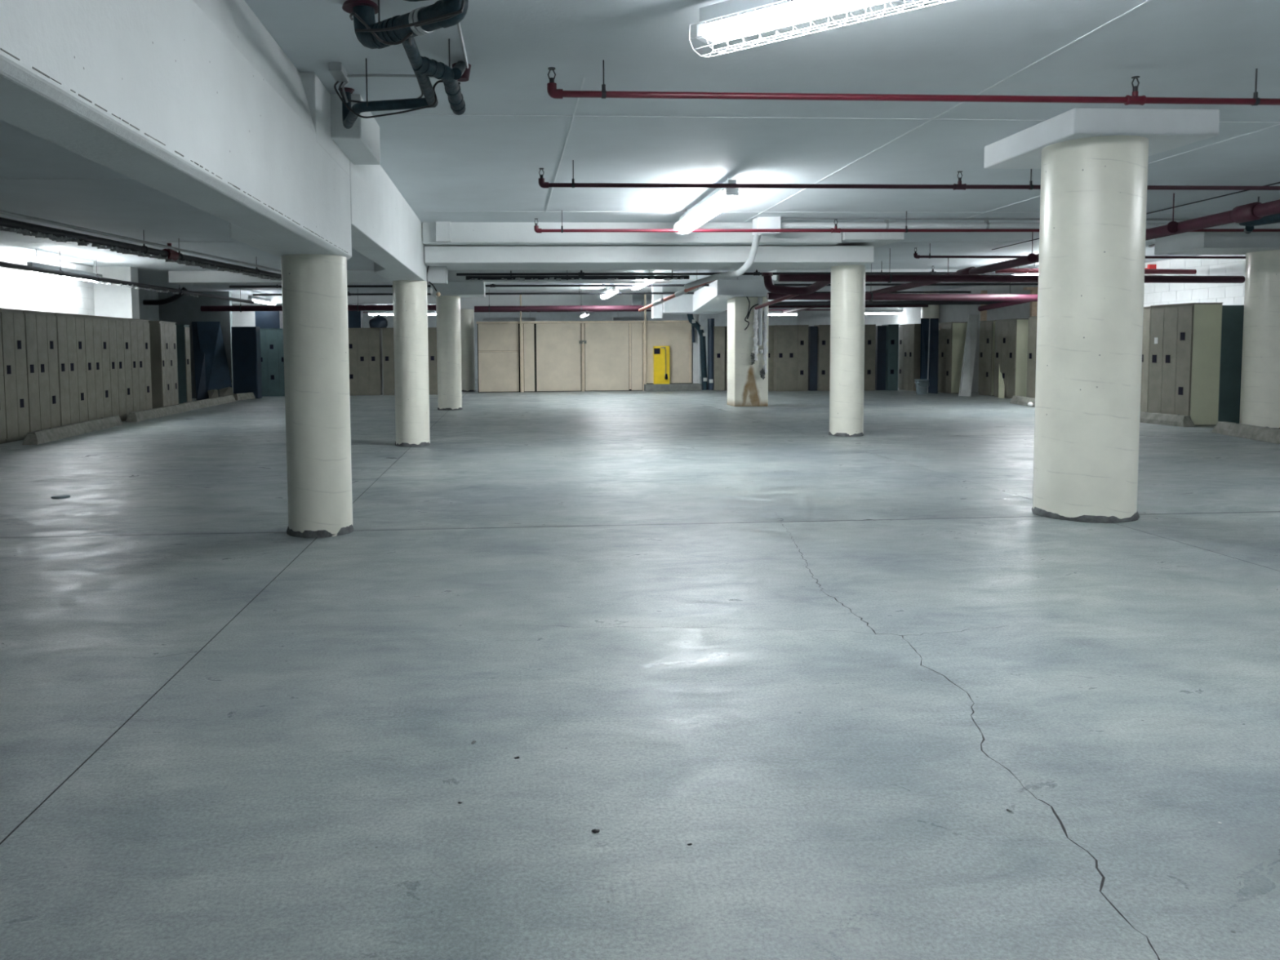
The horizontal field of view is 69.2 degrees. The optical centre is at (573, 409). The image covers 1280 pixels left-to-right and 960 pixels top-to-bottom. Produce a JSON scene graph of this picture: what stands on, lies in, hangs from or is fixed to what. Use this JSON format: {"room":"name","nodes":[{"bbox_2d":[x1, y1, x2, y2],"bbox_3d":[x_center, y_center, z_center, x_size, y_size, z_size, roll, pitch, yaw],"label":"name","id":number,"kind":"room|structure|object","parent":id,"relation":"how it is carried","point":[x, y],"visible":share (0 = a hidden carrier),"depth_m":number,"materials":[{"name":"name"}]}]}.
{"room":"parking garage","nodes":[
{"label":"parking garage","id":0,"kind":"room"},
{"bbox_2d":[0,248,159,320],"bbox_3d":[-9.737,-1.076,14.844,1.762,2.860,49.000,-1,4,-4],"label":"wall","id":1,"kind":"structure","parent":0,"point":[24,290],"depth_m":15.69,"materials":[{"name":"paint"}]},
{"bbox_2d":[92,266,139,319],"bbox_3d":[-8.703,-1.267,17.638,0.700,2.860,0.350,-1,4,-4],"label":"square column","id":2,"kind":"structure","parent":1,"relation":"attached to","point":[112,300],"depth_m":17.41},
{"bbox_2d":[158,291,233,398],"bbox_3d":[-10.169,-1.732,24.916,1.850,2.860,0.200,-1,4,-4],"label":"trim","id":3,"kind":"structure","parent":1,"relation":"attached to","point":[185,310],"depth_m":24.77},
{"bbox_2d":[231,304,263,326],"bbox_3d":[-10.159,-1.869,27.017,2.150,2.860,0.200,-1,4,-4],"label":"wall","id":4,"kind":"structure","parent":0,"point":[244,318],"depth_m":26.90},
{"bbox_2d":[363,311,796,378],"bbox_3d":[-1.136,-2.789,40.017,22.300,2.860,0.200,-1,4,-4],"label":"wall","id":5,"kind":"structure","parent":0,"point":[721,318],"depth_m":39.95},
{"bbox_2d":[0,376,1279,959],"bbox_3d":[0.517,0.324,15.673,22.500,0.201,49.500,-1,4,-4],"label":"floor","id":6,"kind":"structure","parent":0,"point":[831,669],"depth_m":3.32,"materials":[{"name":"concrete"}]},
{"bbox_2d":[0,307,6,444],"bbox_3d":[-8.124,-0.432,12.360,0.483,1.874,0.927,-1,4,-4],"label":"locker","id":7,"kind":"object","parent":6,"relation":"on","point":[2,414],"visible":1,"depth_m":12.78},
{"bbox_2d":[0,307,29,443],"bbox_3d":[-8.176,-0.482,13.134,0.483,1.874,0.622,-1,4,-4],"label":"locker","id":8,"kind":"object","parent":6,"relation":"on","point":[12,321],"visible":0.96,"depth_m":13.13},
{"bbox_2d":[22,310,60,431],"bbox_3d":[-8.229,-0.533,13.913,0.483,1.874,0.927,-1,4,-4],"label":"locker","id":9,"kind":"object","parent":6,"relation":"on","point":[41,335],"visible":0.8,"depth_m":13.89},
{"bbox_2d":[54,312,88,426],"bbox_3d":[-8.292,-0.594,14.849,0.483,1.874,0.927,-1,4,-4],"label":"locker","id":10,"kind":"object","parent":6,"relation":"on","point":[70,331],"visible":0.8,"depth_m":14.82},
{"bbox_2d":[22,415,122,444],"bbox_3d":[-7.655,0.288,14.269,0.198,0.181,3.400,-1,4,-8],"label":"wheel stop","id":11,"kind":"object","parent":6,"relation":"on","point":[43,436],"visible":1,"depth_m":13.77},
{"bbox_2d":[83,315,111,420],"bbox_3d":[-8.353,-0.653,15.765,0.483,1.874,0.927,-1,4,-4],"label":"locker","id":12,"kind":"object","parent":6,"relation":"on","point":[95,327],"visible":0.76,"depth_m":15.75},
{"bbox_2d":[106,316,133,421],"bbox_3d":[-8.415,-0.712,16.681,0.483,1.874,0.927,-1,4,-4],"label":"locker","id":13,"kind":"object","parent":6,"relation":"on","point":[119,333],"visible":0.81,"depth_m":16.68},
{"bbox_2d":[128,318,152,412],"bbox_3d":[-8.476,-0.772,17.597,0.483,1.874,0.927,-1,4,-4],"label":"locker","id":14,"kind":"object","parent":6,"relation":"on","point":[139,328],"visible":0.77,"depth_m":17.59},
{"bbox_2d":[125,402,193,422],"bbox_3d":[-8.102,0.035,18.186,0.198,0.181,3.298,-1,4,-6],"label":"wheel stop","id":15,"kind":"object","parent":6,"relation":"on","point":[144,415],"visible":1,"depth_m":17.75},
{"bbox_2d":[148,320,178,408],"bbox_3d":[-8.596,-0.868,19.087,0.483,1.874,1.232,-1,4,-10],"label":"locker","id":16,"kind":"object","parent":6,"relation":"on","point":[162,334],"visible":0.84,"depth_m":18.67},
{"bbox_2d":[176,324,191,404],"bbox_3d":[-9.197,-1.019,21.465,0.483,1.874,0.317,-1,4,-4],"label":"locker","id":17,"kind":"object","parent":6,"relation":"on","point":[183,340],"visible":0.62,"depth_m":21.34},
{"bbox_2d":[191,321,206,399],"bbox_3d":[-9.772,-1.286,24.336,0.436,2.068,1.142,-2,4,-25],"label":"board","id":18,"kind":"object","parent":6,"relation":"on","point":[199,357],"visible":0.71,"depth_m":24.18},
{"bbox_2d":[183,395,235,409],"bbox_3d":[-8.423,-0.173,21.407,0.199,0.181,3.340,-1,4,-4],"label":"wheel stop","id":19,"kind":"object","parent":6,"relation":"on","point":[198,404],"visible":0.86,"depth_m":21.31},
{"bbox_2d":[196,321,231,399],"bbox_3d":[-9.480,-1.294,24.431,0.683,2.063,1.019,-3,4,-33],"label":"board","id":20,"kind":"object","parent":6,"relation":"on","point":[210,333],"visible":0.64,"depth_m":24.37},
{"bbox_2d":[231,326,262,398],"bbox_3d":[-8.689,-1.238,24.546,0.639,1.900,0.400,-1,4,-4],"label":"tall cabinet","id":21,"kind":"object","parent":6,"relation":"on","point":[246,340],"visible":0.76,"depth_m":24.35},
{"bbox_2d":[260,328,284,396],"bbox_3d":[-8.455,-1.301,25.684,1.232,1.874,0.483,-1,4,-4],"label":"locker","id":22,"kind":"object","parent":6,"relation":"on","point":[271,339],"visible":0.49,"depth_m":25.46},
{"bbox_2d":[254,311,283,328],"bbox_3d":[-8.445,-2.548,25.602,0.679,0.625,0.420,-1,4,-4],"label":"storage box","id":23,"kind":"object","parent":22,"relation":"on","point":[264,319],"visible":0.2,"depth_m":25.41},
{"bbox_2d":[280,253,353,537],"bbox_3d":[-1.755,-0.092,6.349,0.444,1.888,0.447,2,4,30],"label":"round column","id":24,"kind":"structure","parent":6,"relation":"on","point":[314,289],"depth_m":6.17,"materials":[{"name":"paint"}]},
{"bbox_2d":[348,328,382,395],"bbox_3d":[-5.859,-1.332,25.857,0.927,1.874,0.483,-1,4,-4],"label":"locker","id":25,"kind":"object","parent":6,"relation":"on","point":[365,344],"visible":0.88,"depth_m":25.63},
{"bbox_2d":[347,304,363,328],"bbox_3d":[-6.113,-2.582,25.756,0.412,0.637,0.420,-1,4,-4],"label":"storage box","id":26,"kind":"object","parent":25,"relation":"on","point":[355,318],"visible":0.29,"depth_m":25.56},
{"bbox_2d":[382,327,395,395],"bbox_3d":[-4.724,-1.346,25.932,1.232,1.874,0.483,-1,4,-4],"label":"locker","id":27,"kind":"object","parent":6,"relation":"on","point":[388,346],"visible":0.31,"depth_m":25.66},
{"bbox_2d":[392,280,430,446],"bbox_3d":[-2.141,-0.600,12.143,0.463,2.145,0.459,-1,4,-4],"label":"round column","id":28,"kind":"structure","parent":6,"relation":"on","point":[410,298],"depth_m":11.96,"materials":[{"name":"paint"}]},
{"bbox_2d":[427,327,437,395],"bbox_3d":[-3.775,-1.357,25.995,0.622,1.874,0.483,-1,4,-4],"label":"locker","id":29,"kind":"object","parent":6,"relation":"on","point":[432,331],"visible":0.29,"depth_m":25.75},
{"bbox_2d":[435,295,462,410],"bbox_3d":[-2.608,-1.171,19.279,0.518,2.360,0.523,-1,4,-4],"label":"round column","id":30,"kind":"structure","parent":6,"relation":"on","point":[447,307],"depth_m":19.08,"materials":[{"name":"paint"}]},
{"bbox_2d":[431,281,485,297],"bbox_3d":[-2.389,-2.478,19.163,1.070,0.260,1.000,-1,4,-4],"label":"column capital","id":31,"kind":"object","parent":30,"relation":"on","point":[462,289],"visible":0.86,"depth_m":18.68,"materials":[{"name":"paint"}]},
{"bbox_2d":[460,309,475,391],"bbox_3d":[-3.193,-1.758,27.645,0.446,2.450,0.445,1,4,19],"label":"round column","id":32,"kind":"structure","parent":6,"relation":"on","point":[467,316],"depth_m":27.47,"materials":[{"name":"paint"}]},
{"bbox_2d":[475,320,692,392],"bbox_3d":[0.340,-1.551,27.050,6.340,2.060,0.180,-1,4,-4],"label":"wall","id":33,"kind":"structure","parent":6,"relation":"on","point":[558,356],"depth_m":27.02,"materials":[{"name":"paint"}]},
{"bbox_2d":[644,383,701,391],"bbox_3d":[2.888,-0.642,27.107,1.652,0.200,0.317,-1,4,-4],"label":"kerb","id":34,"kind":"object","parent":6,"relation":"on","point":[648,387],"visible":1,"depth_m":26.95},
{"bbox_2d":[653,346,669,384],"bbox_3d":[2.570,-1.295,27.082,0.463,1.110,0.228,-1,4,-4],"label":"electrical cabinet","id":35,"kind":"object","parent":34,"relation":"on","point":[660,353],"visible":1,"depth_m":27.05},
{"bbox_2d":[686,313,714,390],"bbox_3d":[3.694,-1.697,27.019,0.822,2.272,0.350,-1,4,-4],"label":"stack","id":36,"kind":"object","parent":6,"relation":"on","point":[708,384],"visible":0.92,"depth_m":26.93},
{"bbox_2d":[713,326,724,391],"bbox_3d":[4.223,-1.493,27.126,0.317,1.874,0.483,-1,4,-4],"label":"locker","id":37,"kind":"object","parent":6,"relation":"on","point":[718,331],"visible":0.93,"depth_m":26.89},
{"bbox_2d":[727,296,768,406],"bbox_3d":[3.739,-1.244,19.848,0.720,2.335,0.815,-1,4,-4],"label":"square column","id":38,"kind":"structure","parent":6,"relation":"on","point":[747,326],"depth_m":19.57,"materials":[{"name":"paint"}]},
{"bbox_2d":[662,279,773,314],"bbox_3d":[3.198,-2.607,21.790,1.570,0.510,5.300,-1,4,-4],"label":"column capital","id":39,"kind":"object","parent":38,"relation":"on","point":[712,299],"visible":0.69,"depth_m":20.75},
{"bbox_2d":[768,325,773,391],"bbox_3d":[5.561,-1.470,26.615,0.317,1.874,0.483,-1,4,-4],"label":"locker","id":40,"kind":"object","parent":6,"relation":"on","point":[771,328],"visible":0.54,"depth_m":26.38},
{"bbox_2d":[773,324,808,391],"bbox_3d":[6.158,-1.457,26.354,0.927,1.874,0.483,-1,4,-4],"label":"locker","id":41,"kind":"object","parent":6,"relation":"on","point":[790,366],"visible":1,"depth_m":26.12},
{"bbox_2d":[808,326,817,391],"bbox_3d":[6.824,-1.455,26.502,0.225,1.840,0.350,-1,4,-4],"label":"tall cabinet","id":42,"kind":"object","parent":6,"relation":"on","point":[812,331],"visible":0.79,"depth_m":26.34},
{"bbox_2d":[813,324,830,391],"bbox_3d":[7.388,-1.472,26.436,0.927,1.874,0.483,-1,4,-4],"label":"locker","id":43,"kind":"object","parent":6,"relation":"on","point":[824,331],"visible":0.47,"depth_m":26.19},
{"bbox_2d":[828,265,865,436],"bbox_3d":[3.846,-0.816,13.014,0.484,2.370,0.483,-1,4,-4],"label":"round column","id":44,"kind":"structure","parent":6,"relation":"on","point":[847,308],"depth_m":12.83,"materials":[{"name":"paint"}]},
{"bbox_2d":[863,324,875,391],"bbox_3d":[8.223,-1.476,26.391,0.622,1.874,0.483,-1,4,-4],"label":"locker","id":45,"kind":"object","parent":6,"relation":"on","point":[869,329],"visible":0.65,"depth_m":26.16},
{"bbox_2d":[875,325,886,390],"bbox_3d":[8.766,-1.475,26.581,0.276,1.840,0.450,-1,4,-4],"label":"tall cabinet","id":46,"kind":"object","parent":6,"relation":"on","point":[881,331],"visible":0.79,"depth_m":26.36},
{"bbox_2d":[881,324,899,390],"bbox_3d":[9.043,-1.485,26.446,0.317,1.874,0.483,-1,4,-4],"label":"locker","id":47,"kind":"object","parent":6,"relation":"on","point":[892,330],"visible":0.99,"depth_m":26.22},
{"bbox_2d":[897,324,920,391],"bbox_3d":[9.667,-1.479,26.276,0.483,1.874,0.927,-1,4,-6],"label":"locker","id":48,"kind":"object","parent":6,"relation":"on","point":[909,335],"visible":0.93,"depth_m":26.06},
{"bbox_2d":[920,318,928,379],"bbox_3d":[9.758,-1.496,25.420,0.258,2.018,0.491,-1,4,-4],"label":"board","id":49,"kind":"object","parent":6,"relation":"on","point":[924,322],"visible":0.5,"depth_m":25.55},
{"bbox_2d":[920,290,939,318],"bbox_3d":[10.501,-2.046,27.284,0.540,2.860,0.537,2,5,36],"label":"round column","id":50,"kind":"structure","parent":6,"relation":"on","point":[932,311],"depth_m":27.01,"materials":[{"name":"paint"}]},
{"bbox_2d":[928,318,938,393],"bbox_3d":[9.553,-1.418,24.509,0.216,1.984,0.440,0,4,13],"label":"board","id":51,"kind":"object","parent":6,"relation":"on","point":[934,326],"visible":1,"depth_m":24.48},
{"bbox_2d":[937,321,967,393],"bbox_3d":[10.093,-1.379,24.700,0.483,1.874,0.927,-1,4,-4],"label":"locker","id":52,"kind":"object","parent":6,"relation":"on","point":[952,335],"visible":0.69,"depth_m":24.29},
{"bbox_2d":[958,314,979,396],"bbox_3d":[10.043,-1.392,23.503,0.301,2.066,1.445,2,4,30],"label":"board","id":53,"kind":"object","parent":6,"relation":"on","point":[966,375],"visible":1,"depth_m":23.44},
{"bbox_2d":[977,320,995,395],"bbox_3d":[10.563,-1.287,23.229,0.483,1.874,0.622,-1,4,-4],"label":"locker","id":54,"kind":"object","parent":6,"relation":"on","point":[987,328],"visible":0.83,"depth_m":23.12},
{"bbox_2d":[994,318,1029,398],"bbox_3d":[10.493,-1.208,22.026,0.483,1.874,0.927,-1,4,-4],"label":"locker","id":55,"kind":"object","parent":6,"relation":"on","point":[1011,335],"visible":0.89,"depth_m":21.68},
{"bbox_2d":[1026,315,1037,398],"bbox_3d":[10.175,-1.056,19.755,0.483,1.874,0.927,-1,4,-4],"label":"locker","id":56,"kind":"object","parent":6,"relation":"on","point":[1032,332],"visible":0.19,"depth_m":20.02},
{"bbox_2d":[1031,135,1148,523],"bbox_3d":[3.749,-0.560,6.741,0.703,2.680,0.696,0,4,2],"label":"round column","id":57,"kind":"structure","parent":6,"relation":"on","point":[1092,228],"depth_m":6.48,"materials":[{"name":"paint"}]},
{"bbox_2d":[983,107,1219,168],"bbox_3d":[3.877,-2.005,6.915,1.040,0.180,1.210,-1,4,-4],"label":"column capital","id":58,"kind":"object","parent":57,"relation":"on","point":[1165,129],"visible":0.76,"depth_m":6.34,"materials":[{"name":"concrete"}]},
{"bbox_2d":[1140,306,1151,412],"bbox_3d":[9.694,-0.789,15.723,0.483,1.874,0.927,-1,4,-4],"label":"locker","id":59,"kind":"object","parent":6,"relation":"on","point":[1147,310],"visible":0.12,"depth_m":15.33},
{"bbox_2d":[1139,411,1195,426],"bbox_3d":[9.217,0.143,14.492,0.198,0.181,1.100,-1,4,-9],"label":"wheel stop","id":60,"kind":"object","parent":6,"relation":"on","point":[1179,420],"visible":0.86,"depth_m":14.30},
{"bbox_2d":[1147,302,1222,426],"bbox_3d":[9.575,-0.709,14.515,0.483,1.874,0.927,-1,4,-4],"label":"locker","id":61,"kind":"object","parent":6,"relation":"on","point":[1185,339],"visible":0.89,"depth_m":14.12,"materials":[{"name":"beige metal"}]},
{"bbox_2d":[1217,305,1244,423],"bbox_3d":[10.153,-0.692,14.447,0.610,1.840,0.500,-1,4,-4],"label":"tall cabinet","id":62,"kind":"object","parent":6,"relation":"on","point":[1232,326],"visible":0.43,"depth_m":14.19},
{"bbox_2d":[1211,420,1279,444],"bbox_3d":[8.934,0.313,11.932,0.199,0.181,2.172,0,4,8],"label":"wheel stop","id":63,"kind":"object","parent":6,"relation":"on","point":[1229,428],"visible":1,"depth_m":12.19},
{"bbox_2d":[1239,249,1279,429],"bbox_3d":[10.309,-1.016,13.632,0.745,2.590,0.747,-1,4,-4],"label":"round column","id":64,"kind":"structure","parent":6,"relation":"on","point":[1260,397],"depth_m":13.45,"materials":[{"name":"paint"}]},
{"bbox_2d":[1154,231,1279,254],"bbox_3d":[10.151,-2.438,13.479,2.800,0.270,1.000,-1,4,-4],"label":"panel","id":65,"kind":"object","parent":64,"relation":"on","point":[1188,242],"visible":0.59,"depth_m":12.98,"materials":[{"name":"paint"}]},
{"bbox_2d":[0,0,1279,311],"bbox_3d":[0.494,-2.727,15.474,22.500,0.204,49.500,-1,4,-4],"label":"ceiling","id":66,"kind":"structure","parent":0,"point":[482,163],"depth_m":6.60,"materials":[{"name":"paint"}]},
{"bbox_2d":[26,248,102,282],"bbox_3d":[-8.414,-2.372,15.351,0.134,0.360,2.440,-1,4,-4],"label":"lamp","id":67,"kind":"object","parent":66,"relation":"hanging from","point":[29,264],"visible":0.5,"depth_m":15.09,"materials":[{"name":"white"}]},
{"bbox_2d":[0,251,254,305],"bbox_3d":[-8.640,-2.419,17.953,1.122,0.603,11.411,0,4,-1],"label":"pipe","id":68,"kind":"object","parent":66,"relation":"hanging from","point":[179,292],"visible":0.99,"depth_m":16.98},
{"bbox_2d":[0,209,281,280],"bbox_3d":[-5.623,-2.236,12.972,0.150,0.365,7.747,0,4,5],"label":"pipe","id":69,"kind":"object","parent":66,"relation":"hanging from","point":[24,228],"visible":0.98,"depth_m":11.71,"materials":[{"name":"metal"}]},
{"bbox_2d":[0,0,351,260],"bbox_3d":[-1.272,-1.029,-1.317,0.452,0.975,15.680,-1,4,-4],"label":"concrete beam","id":70,"kind":"structure","parent":66,"relation":"attached to","point":[196,103],"depth_m":3.32,"materials":[{"name":"paint"}]},
{"bbox_2d":[200,288,435,311],"bbox_3d":[-6.519,-2.841,24.085,6.250,0.594,0.188,-1,4,-4],"label":"pipe","id":71,"kind":"object","parent":66,"relation":"hanging from","point":[240,308],"visible":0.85,"depth_m":23.95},
{"bbox_2d":[231,294,435,304],"bbox_3d":[-7.370,-3.170,26.668,7.700,0.260,0.500,-1,4,-4],"label":"concrete beam","id":72,"kind":"structure","parent":66,"relation":"attached to","point":[274,300],"depth_m":26.50,"materials":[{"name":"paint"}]},
{"bbox_2d":[329,93,380,164],"bbox_3d":[-1.466,-1.872,6.233,0.195,0.275,0.850,-1,4,-4],"label":"panel","id":73,"kind":"object","parent":66,"relation":"attached to","point":[360,143],"visible":0.92,"depth_m":5.98,"materials":[{"name":"paint"}]},
{"bbox_2d":[349,160,426,282],"bbox_3d":[-1.999,-1.854,9.397,0.460,0.715,5.820,-1,4,-4],"label":"concrete beam","id":74,"kind":"structure","parent":66,"relation":"attached to","point":[385,229],"depth_m":8.53,"materials":[{"name":"paint"}]},
{"bbox_2d":[328,22,470,82],"bbox_3d":[-0.952,-1.892,4.714,0.779,0.045,1.434,-1,4,-4],"label":"conduit","id":75,"kind":"object","parent":66,"relation":"attached to","point":[337,70],"visible":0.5,"depth_m":5.26,"materials":[{"name":"metal"}]},
{"bbox_2d":[333,0,471,128],"bbox_3d":[-0.800,-1.781,4.679,0.751,0.336,2.445,-2,4,-17],"label":"pipes","id":76,"kind":"object","parent":66,"relation":"attached to","point":[397,29],"visible":1,"depth_m":4.29,"materials":[{"name":"metal"}]},
{"bbox_2d":[168,270,671,284],"bbox_3d":[-3.048,-2.715,19.003,10.100,0.235,0.600,-1,4,-4],"label":"concrete beam","id":77,"kind":"structure","parent":66,"relation":"attached to","point":[353,277],"depth_m":18.75,"materials":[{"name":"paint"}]},
{"bbox_2d":[435,221,451,242],"bbox_3d":[-1.653,-2.243,11.735,0.190,0.250,0.280,-1,4,-4],"label":"panel","id":78,"kind":"object","parent":66,"relation":"attached to","point":[442,228],"visible":0.84,"depth_m":11.60,"materials":[{"name":"paint"}]},
{"bbox_2d":[483,311,536,321],"bbox_3d":[-2.146,-3.236,30.881,1.742,0.760,0.200,-1,4,-4],"label":"cable tray","id":79,"kind":"object","parent":66,"relation":"hanging from","point":[485,319],"visible":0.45,"depth_m":30.80,"materials":[{"name":"metal"}]},
{"bbox_2d":[460,294,632,309],"bbox_3d":[-0.925,-3.212,27.701,5.300,0.410,0.700,-1,4,-4],"label":"concrete beam","id":80,"kind":"structure","parent":66,"relation":"attached to","point":[466,303],"depth_m":27.35,"materials":[{"name":"paint"}]},
{"bbox_2d":[474,304,641,311],"bbox_3d":[-0.423,-2.949,25.090,4.550,0.604,0.188,-1,4,-4],"label":"pipe","id":81,"kind":"object","parent":66,"relation":"hanging from","point":[581,308],"visible":0.94,"depth_m":25.05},
{"bbox_2d":[466,270,688,280],"bbox_3d":[0.078,-2.492,16.500,4.000,0.402,0.118,-1,4,-4],"label":"pipe","id":82,"kind":"object","parent":66,"relation":"hanging from","point":[668,277],"visible":0.98,"depth_m":16.49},
{"bbox_2d":[253,286,971,295],"bbox_3d":[1.181,-3.004,23.185,18.100,0.269,0.078,-1,4,-4],"label":"pipe","id":83,"kind":"object","parent":66,"relation":"hanging from","point":[579,292],"visible":0.52,"depth_m":23.11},
{"bbox_2d":[229,276,1038,288],"bbox_3d":[1.625,-2.820,20.314,18.000,0.269,0.078,-1,4,-4],"label":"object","id":84,"kind":"object","parent":66,"relation":"hanging from","point":[602,285],"visible":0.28,"depth_m":20.27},
{"bbox_2d":[422,222,874,270],"bbox_3d":[0.999,-2.198,12.569,5.930,0.490,1.420,-1,4,-4],"label":"concrete beam","id":85,"kind":"structure","parent":66,"relation":"attached to","point":[473,246],"depth_m":12.01,"materials":[{"name":"paint"}]},
{"bbox_2d":[426,266,447,296],"bbox_3d":[-1.856,-1.731,12.488,0.277,0.423,0.260,-1,4,-4],"label":"junction box","id":86,"kind":"object","parent":85,"relation":"attached to","point":[435,274],"visible":0.89,"depth_m":12.41,"materials":[{"name":"white metal"}]},
{"bbox_2d":[651,286,662,318],"bbox_3d":[2.136,-2.765,23.792,0.240,0.840,0.250,-1,4,-4],"label":"post","id":87,"kind":"object","parent":66,"relation":"hanging from","point":[656,311],"visible":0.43,"depth_m":23.68,"materials":[{"name":"paint"}]},
{"bbox_2d":[638,270,715,311],"bbox_3d":[1.931,-2.433,18.299,0.138,0.784,5.529,-1,4,-10],"label":"copper pipe","id":88,"kind":"object","parent":66,"relation":"hanging from","point":[684,291],"visible":0.77,"depth_m":18.39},
{"bbox_2d":[673,177,743,234],"bbox_3d":[1.380,-2.132,9.777,0.215,0.263,2.468,-1,4,-4],"label":"lamp","id":89,"kind":"object","parent":66,"relation":"hanging from","point":[719,197],"visible":0.96,"depth_m":9.45,"materials":[{"name":"white"}]},
{"bbox_2d":[456,262,1035,275],"bbox_3d":[4.426,-2.651,17.400,13.200,0.269,0.078,-1,4,-4],"label":"pipe","id":90,"kind":"object","parent":66,"relation":"hanging from","point":[757,273],"visible":0.7,"depth_m":17.19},
{"bbox_2d":[688,0,955,57],"bbox_3d":[1.551,-1.723,3.507,2.468,0.263,0.215,3,5,39],"label":"lamp","id":91,"kind":"object","parent":66,"relation":"hanging from","point":[726,20],"visible":1,"depth_m":4.04,"materials":[{"name":"white"}]},
{"bbox_2d":[696,22,715,44],"bbox_3d":[0.612,-1.728,4.260,0.035,0.064,0.120,3,5,39],"label":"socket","id":92,"kind":"object","parent":91,"relation":"attached to","point":[700,27],"depth_m":4.22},
{"bbox_2d":[768,304,928,307],"bbox_3d":[6.699,-3.051,25.361,6.200,0.544,0.088,-1,4,-4],"label":"pipe","id":93,"kind":"object","parent":66,"relation":"hanging from","point":[917,305],"visible":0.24,"depth_m":25.36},
{"bbox_2d":[833,228,904,247],"bbox_3d":[3.844,-2.360,12.710,0.790,0.228,1.500,-1,4,-4],"label":"panel","id":94,"kind":"object","parent":66,"relation":"attached to","point":[876,239],"visible":0.37,"depth_m":11.98,"materials":[{"name":"paint"}]},
{"bbox_2d":[768,300,1003,305],"bbox_3d":[7.133,-2.778,21.892,6.600,0.642,0.125,-1,4,-4],"label":"pipe","id":95,"kind":"object","parent":66,"relation":"hanging from","point":[898,302],"visible":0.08,"depth_m":21.91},
{"bbox_2d":[768,269,1009,283],"bbox_3d":[7.571,-2.857,19.807,6.800,0.220,0.800,-1,4,-4],"label":"concrete beam","id":96,"kind":"structure","parent":66,"relation":"attached to","point":[775,277],"depth_m":19.35,"materials":[{"name":"paint"}]},
{"bbox_2d":[766,263,1037,301],"bbox_3d":[7.413,-2.470,18.114,7.352,0.768,0.175,-1,4,-4],"label":"pipe","id":97,"kind":"object","parent":66,"relation":"hanging from","point":[870,296],"visible":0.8,"depth_m":18.04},
{"bbox_2d":[533,210,1279,233],"bbox_3d":[5.484,-2.253,11.139,11.927,0.262,0.057,-1,4,-4],"label":"pipe","id":98,"kind":"object","parent":66,"relation":"hanging from","point":[536,228],"visible":0.88,"depth_m":10.96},
{"bbox_2d":[538,160,1279,190],"bbox_3d":[5.512,-2.076,8.270,11.657,0.241,0.057,-1,4,-4],"label":"pipe","id":99,"kind":"object","parent":66,"relation":"hanging from","point":[542,184],"visible":0.98,"depth_m":8.07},
{"bbox_2d":[546,59,1279,105],"bbox_3d":[4.482,-1.896,5.461,9.287,0.218,0.057,-1,4,-4],"label":"pipe","id":100,"kind":"object","parent":66,"relation":"hanging from","point":[552,90],"visible":1,"depth_m":5.28,"materials":[{"name":"metal"}]},
{"bbox_2d":[684,216,1279,288],"bbox_3d":[6.684,-2.246,14.038,9.349,0.672,4.652,-1,4,-4],"label":"pipe","id":101,"kind":"object","parent":66,"relation":"attached to","point":[759,222],"visible":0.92,"depth_m":11.62,"materials":[{"name":"metal"}]},
{"bbox_2d":[977,282,1032,311],"bbox_3d":[9.509,-2.555,19.706,0.121,0.838,2.374,-2,4,-17],"label":"pipe","id":102,"kind":"object","parent":66,"relation":"hanging from","point":[1004,304],"visible":0.53,"depth_m":20.21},
{"bbox_2d":[777,248,1244,283],"bbox_3d":[7.300,-2.374,15.301,7.951,0.590,0.155,-1,4,-4],"label":"pipe","id":103,"kind":"object","parent":66,"relation":"hanging from","point":[889,277],"visible":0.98,"depth_m":15.22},
{"bbox_2d":[754,272,831,309],"bbox_3d":[3.690,-2.102,16.240,0.827,0.582,2.803,-2,4,-23],"label":"pipe","id":104,"kind":"object","parent":103,"relation":"attached to","point":[792,291],"visible":0.73,"depth_m":16.11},
{"bbox_2d":[768,192,1279,317],"bbox_3d":[7.091,-2.934,22.846,0.287,0.455,30.061,0,4,3],"label":"pipe","id":105,"kind":"object","parent":66,"relation":"hanging from","point":[1254,211],"visible":0.73,"depth_m":9.88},
{"bbox_2d":[913,243,1245,258],"bbox_3d":[8.317,-2.512,14.677,5.999,0.250,0.058,-1,4,-4],"label":"pipe","id":106,"kind":"object","parent":66,"relation":"hanging from","point":[916,255],"visible":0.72,"depth_m":14.57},
{"bbox_2d":[995,267,1196,274],"bbox_3d":[9.346,-2.589,16.529,3.701,0.354,0.112,-1,4,-4],"label":"pipe","id":107,"kind":"object","parent":66,"relation":"hanging from","point":[1012,270],"visible":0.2,"depth_m":16.57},
{"bbox_2d":[1239,196,1279,234],"bbox_3d":[7.604,-2.146,10.009,0.337,0.360,1.076,-1,4,-6],"label":"pipe","id":108,"kind":"object","parent":66,"relation":"hanging from","point":[1273,219],"visible":0.63,"depth_m":10.09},
{"bbox_2d":[692,313,699,383],"bbox_3d":[3.592,-1.998,27.379,0.179,2.860,0.301,-1,4,-4],"label":"trim","id":109,"kind":"structure","parent":0,"point":[695,344],"depth_m":27.26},
{"bbox_2d":[796,254,1245,392],"bbox_3d":[11.528,-1.332,16.255,0.212,2.860,49.000,-1,4,-4],"label":"wall","id":110,"kind":"structure","parent":0,"point":[1154,294],"depth_m":22.01,"materials":[{"name":"paint"}]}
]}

